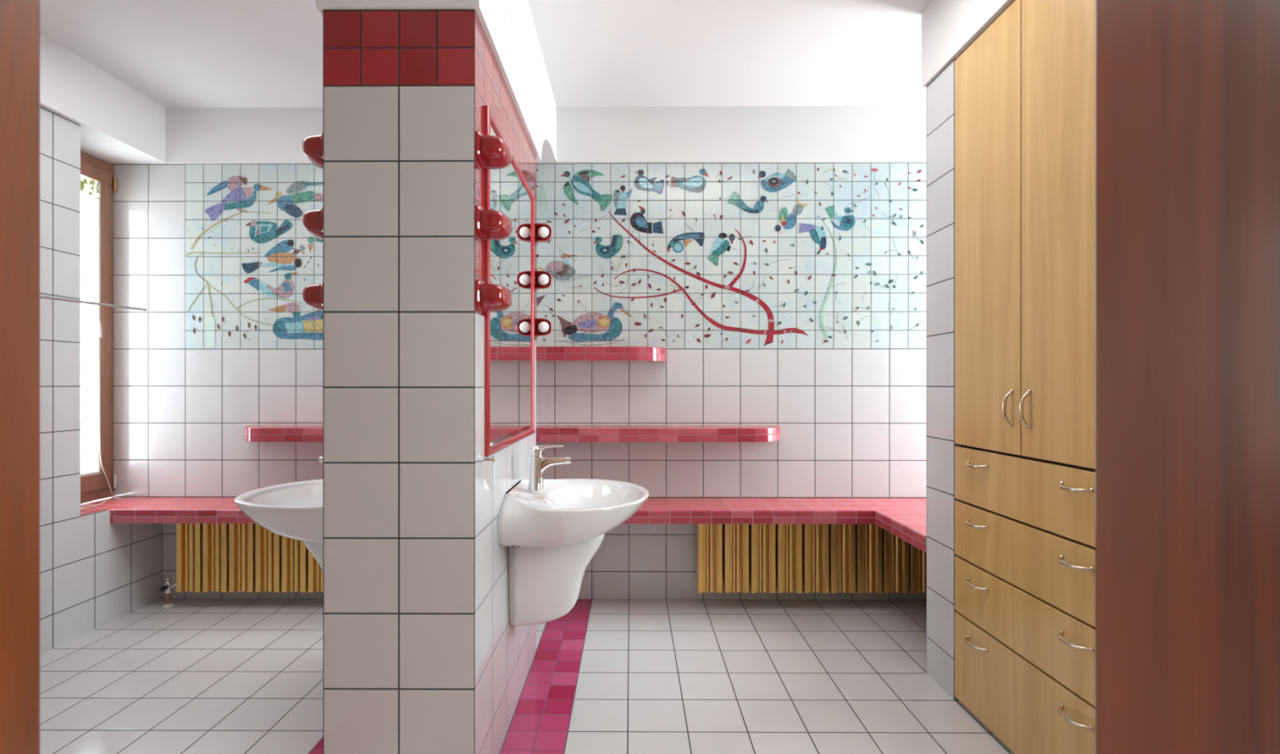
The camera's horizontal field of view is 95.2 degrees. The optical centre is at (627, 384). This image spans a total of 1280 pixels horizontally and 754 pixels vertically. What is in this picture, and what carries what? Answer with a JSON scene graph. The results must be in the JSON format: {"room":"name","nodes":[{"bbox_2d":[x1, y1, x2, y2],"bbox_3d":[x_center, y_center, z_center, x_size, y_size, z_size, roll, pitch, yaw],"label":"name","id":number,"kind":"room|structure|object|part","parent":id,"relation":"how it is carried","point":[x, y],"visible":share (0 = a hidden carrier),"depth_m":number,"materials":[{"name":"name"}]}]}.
{"room":"bathroom","nodes":[
{"label":"bathroom","id":0,"kind":"room"},
{"bbox_2d":[40,106,80,654],"bbox_3d":[-2.759,0.031,1.611,0.466,2.452,2.154,0,0,0],"label":"wall","id":1,"kind":"structure","parent":0,"point":[60,136],"depth_m":2.59,"materials":[{"name":"white tile"}]},
{"bbox_2d":[40,295,146,311],"bbox_3d":[-2.308,-0.343,2.219,0.144,0.044,0.923,0,0,21],"label":"towel rail","id":2,"kind":"object","parent":1,"relation":"attached to","point":[41,296],"visible":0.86,"depth_m":2.44,"materials":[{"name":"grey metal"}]},
{"bbox_2d":[40,33,165,163],"bbox_3d":[-2.742,-1.343,1.838,0.496,0.296,2.608,0,0,0],"label":"ceiling beam","id":3,"kind":"structure","parent":1,"relation":"attached to","point":[119,124],"depth_m":2.79,"materials":[{"name":"white paint"}]},
{"bbox_2d":[80,510,162,635],"bbox_3d":[-2.752,0.031,2.924,0.466,2.452,0.472,0,0,0],"label":"tiled wall","id":4,"kind":"structure","parent":0,"point":[122,563],"depth_m":2.87,"materials":[{"name":"white tile"}]},
{"bbox_2d":[80,151,117,503],"bbox_3d":[-2.801,-0.292,2.988,0.086,1.793,0.346,0,0,0],"label":"window","id":5,"kind":"structure","parent":4,"relation":"attached to","point":[94,484],"depth_m":3.08,"materials":[{"name":"brown wood"}]},
{"bbox_2d":[80,175,118,508],"bbox_3d":[-2.724,-0.230,2.933,0.127,1.670,0.436,0,0,0],"label":"roller blind","id":6,"kind":"object","parent":5,"relation":"attached to","point":[88,186],"visible":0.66,"depth_m":3.03,"materials":[{"name":"fabric"}]},
{"bbox_2d":[323,8,536,753],"bbox_3d":[-0.605,0.106,2.048,0.404,2.202,1.000,0,0,0],"label":"wall","id":7,"kind":"structure","parent":0,"point":[423,654],"depth_m":1.55,"materials":[{"name":"white tile"}]},
{"bbox_2d":[234,479,323,573],"bbox_3d":[-1.081,0.589,2.106,0.550,0.467,0.600,0,0,0],"label":"basin","id":8,"kind":"object","parent":7,"relation":"attached to","point":[294,510],"visible":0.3,"depth_m":1.87,"materials":[{"name":"white ceramic"}]},
{"bbox_3d":[-1.081,0.436,2.106,0.550,0.161,0.600,0,0,0],"label":"basin bowl","id":9,"kind":"part","parent":8,"relation":"part of","materials":[{"name":"white ceramic"}]},
{"bbox_2d":[302,132,323,168],"bbox_3d":[-0.848,-0.643,1.606,0.080,0.086,0.105,0,0,0],"label":"wall lamp","id":10,"kind":"object","parent":7,"relation":"attached to","point":[313,146],"visible":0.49,"depth_m":1.56,"materials":[{"name":"red plastic"}]},
{"bbox_3d":[-0.814,-0.643,1.603,0.010,0.086,0.100,0,0,0],"label":"wall plate","id":11,"kind":"part","parent":10,"relation":"part of","materials":[{"name":"red plastic"}]},
{"bbox_2d":[302,207,323,239],"bbox_3d":[-0.848,-0.443,1.606,0.080,0.086,0.105,0,0,0],"label":"wall lamp","id":12,"kind":"object","parent":7,"relation":"attached to","point":[313,220],"visible":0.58,"depth_m":1.56,"materials":[{"name":"red plastic"}]},
{"bbox_3d":[-0.814,-0.443,1.603,0.010,0.086,0.100,0,0,0],"label":"wall plate","id":13,"kind":"part","parent":12,"relation":"part of","materials":[{"name":"red plastic"}]},
{"bbox_2d":[302,281,323,311],"bbox_3d":[-0.848,-0.243,1.606,0.080,0.086,0.105,0,0,0],"label":"wall lamp","id":14,"kind":"object","parent":7,"relation":"attached to","point":[313,295],"visible":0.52,"depth_m":1.56,"materials":[{"name":"red plastic"}]},
{"bbox_3d":[-0.814,-0.243,1.603,0.010,0.086,0.100,0,0,0],"label":"wall plate","id":15,"kind":"part","parent":14,"relation":"part of","materials":[{"name":"red plastic"}]},
{"bbox_2d":[319,456,323,462],"bbox_3d":[-0.827,0.206,1.603,0.041,0.026,0.034,0,0,0],"label":"towel hook","id":16,"kind":"object","parent":7,"relation":"attached to","point":[321,459],"visible":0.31,"depth_m":1.60,"materials":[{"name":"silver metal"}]},
{"bbox_2d":[315,0,556,162],"bbox_3d":[-0.605,-1.244,1.827,0.432,0.495,2.608,0,0,0],"label":"ceiling beam","id":17,"kind":"structure","parent":7,"relation":"attached to","point":[508,27],"depth_m":2.06,"materials":[{"name":"white paint"}]},
{"bbox_2d":[479,454,495,464],"bbox_3d":[-0.387,0.206,1.601,0.041,0.026,0.034,0,0,0],"label":"towel hook","id":18,"kind":"object","parent":7,"relation":"attached to","point":[482,459],"visible":1,"depth_m":1.60,"materials":[{"name":"silver metal"}]},
{"bbox_2d":[475,130,511,169],"bbox_3d":[-0.365,-0.643,1.603,0.080,0.086,0.105,0,0,0],"label":"wall lamp","id":19,"kind":"object","parent":7,"relation":"attached to","point":[492,152],"visible":1,"depth_m":1.57,"materials":[{"name":"red plastic"}]},
{"bbox_3d":[-0.400,-0.643,1.601,0.010,0.086,0.100,0,0,0],"label":"wall plate","id":20,"kind":"part","parent":19,"relation":"part of","materials":[{"name":"red plastic"}]},
{"bbox_2d":[475,204,511,240],"bbox_3d":[-0.365,-0.443,1.603,0.080,0.086,0.105,0,0,0],"label":"wall lamp","id":21,"kind":"object","parent":7,"relation":"attached to","point":[491,224],"visible":1,"depth_m":1.57,"materials":[{"name":"red plastic"}]},
{"bbox_3d":[-0.400,-0.443,1.601,0.010,0.086,0.100,0,0,0],"label":"wall plate","id":22,"kind":"part","parent":21,"relation":"part of","materials":[{"name":"red plastic"}]},
{"bbox_2d":[475,279,511,312],"bbox_3d":[-0.365,-0.243,1.603,0.080,0.086,0.105,0,0,0],"label":"wall lamp","id":23,"kind":"object","parent":7,"relation":"attached to","point":[488,297],"visible":1,"depth_m":1.56,"materials":[{"name":"red plastic"}]},
{"bbox_3d":[-0.400,-0.243,1.601,0.010,0.086,0.100,0,0,0],"label":"wall plate","id":24,"kind":"part","parent":23,"relation":"part of","materials":[{"name":"red plastic"}]},
{"bbox_2d":[484,105,534,456],"bbox_3d":[-0.396,-0.293,2.037,0.014,0.990,0.780,0,0,0],"label":"wall mirror","id":25,"kind":"object","parent":7,"relation":"attached to","point":[508,262],"visible":1,"depth_m":1.95,"materials":[{"name":"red mirror"}]},
{"bbox_2d":[534,223,551,245],"bbox_3d":[-0.361,-0.643,2.496,0.080,0.086,0.105,0,0,0],"label":"wall lamp","id":26,"kind":"object","parent":7,"relation":"attached to","point":[543,232],"visible":0.97,"depth_m":2.46,"materials":[{"name":"red ceramic"}]},
{"bbox_3d":[-0.395,-0.643,2.499,0.010,0.086,0.100,0,0,0],"label":"wall plate","id":27,"kind":"part","parent":26,"relation":"part of","materials":[{"name":"red plastic"}]},
{"bbox_3d":[-0.355,-0.643,2.478,0.048,0.048,0.068,0,0,0],"label":"bulb","id":28,"kind":"part","parent":26,"relation":"part of","materials":[{"name":"white glass"}]},
{"bbox_2d":[534,271,551,292],"bbox_3d":[-0.361,-0.443,2.496,0.080,0.086,0.105,0,0,0],"label":"wall lamp","id":29,"kind":"object","parent":7,"relation":"attached to","point":[543,279],"visible":0.98,"depth_m":2.46,"materials":[{"name":"red ceramic"}]},
{"bbox_3d":[-0.395,-0.443,2.499,0.010,0.086,0.100,0,0,0],"label":"wall plate","id":30,"kind":"part","parent":29,"relation":"part of","materials":[{"name":"red plastic"}]},
{"bbox_3d":[-0.355,-0.443,2.478,0.048,0.048,0.068,0,0,0],"label":"bulb","id":31,"kind":"part","parent":29,"relation":"part of","materials":[{"name":"white glass"}]},
{"bbox_2d":[534,317,551,338],"bbox_3d":[-0.361,-0.243,2.496,0.080,0.086,0.105,0,0,0],"label":"wall lamp","id":32,"kind":"object","parent":7,"relation":"attached to","point":[543,326],"visible":0.96,"depth_m":2.46,"materials":[{"name":"red ceramic"}]},
{"bbox_3d":[-0.395,-0.243,2.499,0.010,0.086,0.100,0,0,0],"label":"wall plate","id":33,"kind":"part","parent":32,"relation":"part of","materials":[{"name":"red plastic"}]},
{"bbox_3d":[-0.355,-0.243,2.478,0.048,0.048,0.068,0,0,0],"label":"bulb","id":34,"kind":"part","parent":32,"relation":"part of","materials":[{"name":"white glass"}]},
{"bbox_2d":[496,478,648,626],"bbox_3d":[-0.164,0.589,2.061,0.478,0.467,0.600,0,0,0],"label":"basin","id":35,"kind":"object","parent":7,"relation":"attached to","point":[551,535],"visible":0.99,"depth_m":1.97,"materials":[{"name":"white ceramic"}]},
{"bbox_2d":[528,444,571,491],"bbox_3d":[-0.276,0.291,2.062,0.152,0.158,0.055,0,0,0],"label":"tap","id":36,"kind":"object","parent":35,"relation":"on","point":[538,464],"visible":1,"depth_m":2.05,"materials":[{"name":"silver metal"}]},
{"bbox_3d":[-0.282,0.225,2.062,0.110,0.026,0.029,0,0,0],"label":"lever","id":37,"kind":"part","parent":36,"relation":"part of","materials":[{"name":"silver metal"}]},
{"bbox_3d":[-0.270,0.289,2.061,0.101,0.070,0.030,0,0,0],"label":"spout","id":38,"kind":"part","parent":36,"relation":"part of","materials":[{"name":"silver metal"}]},
{"bbox_3d":[-0.164,0.436,2.061,0.478,0.161,0.600,0,0,0],"label":"basin bowl","id":39,"kind":"part","parent":35,"relation":"part of","materials":[{"name":"white ceramic"}]},
{"bbox_2d":[40,0,933,107],"bbox_3d":[-0.098,-1.492,0.348,5.800,0.198,5.896,0,0,0],"label":"ceiling","id":40,"kind":"structure","parent":0,"point":[174,53],"depth_m":2.59,"materials":[{"name":"white paint"}]},
{"bbox_2d":[80,164,926,599],"bbox_3d":[-0.083,0.031,3.221,5.800,2.452,0.150,0,0,0],"label":"wall","id":41,"kind":"structure","parent":0,"point":[852,423],"depth_m":3.15,"materials":[{"name":"white tile"}]},
{"bbox_2d":[159,523,323,608],"bbox_3d":[-1.763,0.920,3.067,1.316,0.471,0.172,0,0,0],"label":"radiator","id":42,"kind":"object","parent":41,"relation":"attached to","point":[224,557],"visible":0.41,"depth_m":2.99,"materials":[{"name":"gold metal"}]},
{"bbox_3d":[-2.390,1.049,3.012,0.024,0.023,0.038,0,0,0],"label":"valve knob","id":43,"kind":"part","parent":42,"relation":"part of","materials":[{"name":"black"}]},
{"bbox_2d":[80,497,926,552],"bbox_3d":[-0.236,0.641,2.747,5.100,0.065,0.799,0,0,0],"label":"countertop","id":44,"kind":"structure","parent":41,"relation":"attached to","point":[905,518],"depth_m":2.84,"materials":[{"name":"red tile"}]},
{"bbox_2d":[244,425,779,442],"bbox_3d":[-0.614,0.255,3.053,2.850,0.072,0.190,0,0,0],"label":"shelf","id":45,"kind":"object","parent":41,"relation":"attached to","point":[255,433],"visible":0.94,"depth_m":2.96,"materials":[{"name":"red tile"}]},
{"bbox_2d":[109,106,926,164],"bbox_3d":[-0.083,-1.343,3.212,5.800,0.296,0.168,0,0,0],"label":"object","id":46,"kind":"structure","parent":41,"relation":"attached to","point":[676,134],"depth_m":3.13,"materials":[{"name":"white paint"}]},
{"bbox_2d":[185,162,926,349],"bbox_3d":[-0.394,-0.694,3.145,4.000,1.002,0.002,0,0,0],"label":"mural","id":47,"kind":"object","parent":41,"relation":"attached to","point":[731,255],"visible":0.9,"depth_m":3.14,"materials":[{"name":"tile"}]},
{"bbox_2d":[536,346,666,362],"bbox_3d":[-0.602,-0.159,3.053,1.615,0.072,0.190,0,0,0],"label":"shelf","id":48,"kind":"object","parent":41,"relation":"attached to","point":[544,353],"visible":0.5,"depth_m":2.96,"materials":[{"name":"red tile"}]},
{"bbox_2d":[696,524,926,593],"bbox_3d":[0.961,0.873,3.053,1.204,0.376,0.172,0,0,0],"label":"radiator","id":49,"kind":"object","parent":41,"relation":"attached to","point":[851,558],"visible":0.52,"depth_m":2.97,"materials":[{"name":"gold metal"}]},
{"bbox_2d":[40,598,1014,753],"bbox_3d":[-0.073,1.207,0.323,5.750,0.100,5.846,0,0,0],"label":"floor","id":50,"kind":"structure","parent":0,"point":[193,676],"depth_m":2.25,"materials":[{"name":"white tile"}]},
{"bbox_2d":[954,0,1095,753],"bbox_3d":[1.480,-0.018,1.772,0.638,2.349,0.732,0,0,0],"label":"tall cabinet","id":51,"kind":"object","parent":50,"relation":"on","point":[1024,89],"visible":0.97,"depth_m":1.76,"materials":[{"name":"brown wood"}]},
{"bbox_3d":[1.179,0.884,1.992,0.033,0.017,0.119,0,0,0],"label":"handle","id":52,"kind":"part","parent":51,"relation":"part of","materials":[{"name":"silver metal"}]},
{"bbox_3d":[1.179,0.682,1.992,0.033,0.017,0.119,0,0,0],"label":"handle","id":53,"kind":"part","parent":51,"relation":"part of","materials":[{"name":"silver metal"}]},
{"bbox_3d":[1.179,0.475,1.992,0.033,0.017,0.119,0,0,0],"label":"handle","id":54,"kind":"part","parent":51,"relation":"part of","materials":[{"name":"silver metal"}]},
{"bbox_3d":[1.179,0.273,1.992,0.033,0.017,0.119,0,0,0],"label":"handle","id":55,"kind":"part","parent":51,"relation":"part of","materials":[{"name":"silver metal"}]},
{"bbox_3d":[1.204,-0.485,1.957,0.020,1.401,0.361,0,0,0],"label":"door","id":56,"kind":"part","parent":51,"relation":"part of","materials":[{"name":"brown wood"}]},
{"bbox_3d":[1.178,0.073,1.812,0.032,0.119,0.015,0,0,0],"label":"handle","id":57,"kind":"part","parent":51,"relation":"part of","materials":[{"name":"silver metal"}]},
{"bbox_3d":[1.203,0.985,1.774,0.020,0.310,0.727,0,0,0],"label":"drawer","id":58,"kind":"part","parent":51,"relation":"part of","materials":[{"name":"brown wood"}]},
{"bbox_3d":[1.203,0.725,1.774,0.020,0.195,0.727,0,0,0],"label":"drawer","id":59,"kind":"part","parent":51,"relation":"part of","materials":[{"name":"brown wood"}]},
{"bbox_3d":[1.203,0.521,1.774,0.020,0.196,0.727,0,0,0],"label":"drawer","id":60,"kind":"part","parent":51,"relation":"part of","materials":[{"name":"brown wood"}]},
{"bbox_3d":[1.203,0.320,1.774,0.020,0.191,0.727,0,0,0],"label":"drawer","id":61,"kind":"part","parent":51,"relation":"part of","materials":[{"name":"brown wood"}]},
{"bbox_3d":[1.178,0.073,1.732,0.032,0.119,0.015,0,0,0],"label":"handle","id":62,"kind":"part","parent":51,"relation":"part of","materials":[{"name":"silver metal"}]},
{"bbox_3d":[1.202,-0.485,1.591,0.020,1.401,0.361,0,0,0],"label":"door","id":63,"kind":"part","parent":51,"relation":"part of","materials":[{"name":"brown wood"}]},
{"bbox_3d":[1.177,0.884,1.550,0.033,0.017,0.119,0,0,0],"label":"handle","id":64,"kind":"part","parent":51,"relation":"part of","materials":[{"name":"silver metal"}]},
{"bbox_3d":[1.177,0.682,1.550,0.033,0.017,0.119,0,0,0],"label":"handle","id":65,"kind":"part","parent":51,"relation":"part of","materials":[{"name":"silver metal"}]},
{"bbox_3d":[1.177,0.475,1.550,0.033,0.017,0.119,0,0,0],"label":"handle","id":66,"kind":"part","parent":51,"relation":"part of","materials":[{"name":"silver metal"}]},
{"bbox_3d":[1.177,0.273,1.550,0.033,0.017,0.119,0,0,0],"label":"handle","id":67,"kind":"part","parent":51,"relation":"part of","materials":[{"name":"silver metal"}]},
{"bbox_2d":[926,58,959,700],"bbox_3d":[1.979,0.031,2.237,1.566,2.452,0.198,0,0,0],"label":"wall","id":68,"kind":"structure","parent":0,"point":[940,445],"depth_m":2.23,"materials":[{"name":"white tile"}]},
{"bbox_2d":[921,0,1015,88],"bbox_3d":[1.968,-1.343,1.428,1.580,0.296,1.837,0,0,0],"label":"trim","id":69,"kind":"structure","parent":68,"relation":"attached to","point":[948,27],"depth_m":2.14,"materials":[{"name":"white paint"}]},
{"bbox_3d":[-0.838,-0.142,0.314,4.320,2.698,0.420,0,0,0],"label":"wall","id":70,"kind":"structure","parent":0,"visible":0},
{"bbox_2d":[0,0,1279,753],"bbox_3d":[-0.057,0.117,0.300,1.018,2.080,0.440,0,0,0],"label":"door frame","id":71,"kind":"structure","parent":70,"relation":"in","point":[1188,91],"depth_m":0.45,"materials":[{"name":"brown wood"}]}
]}

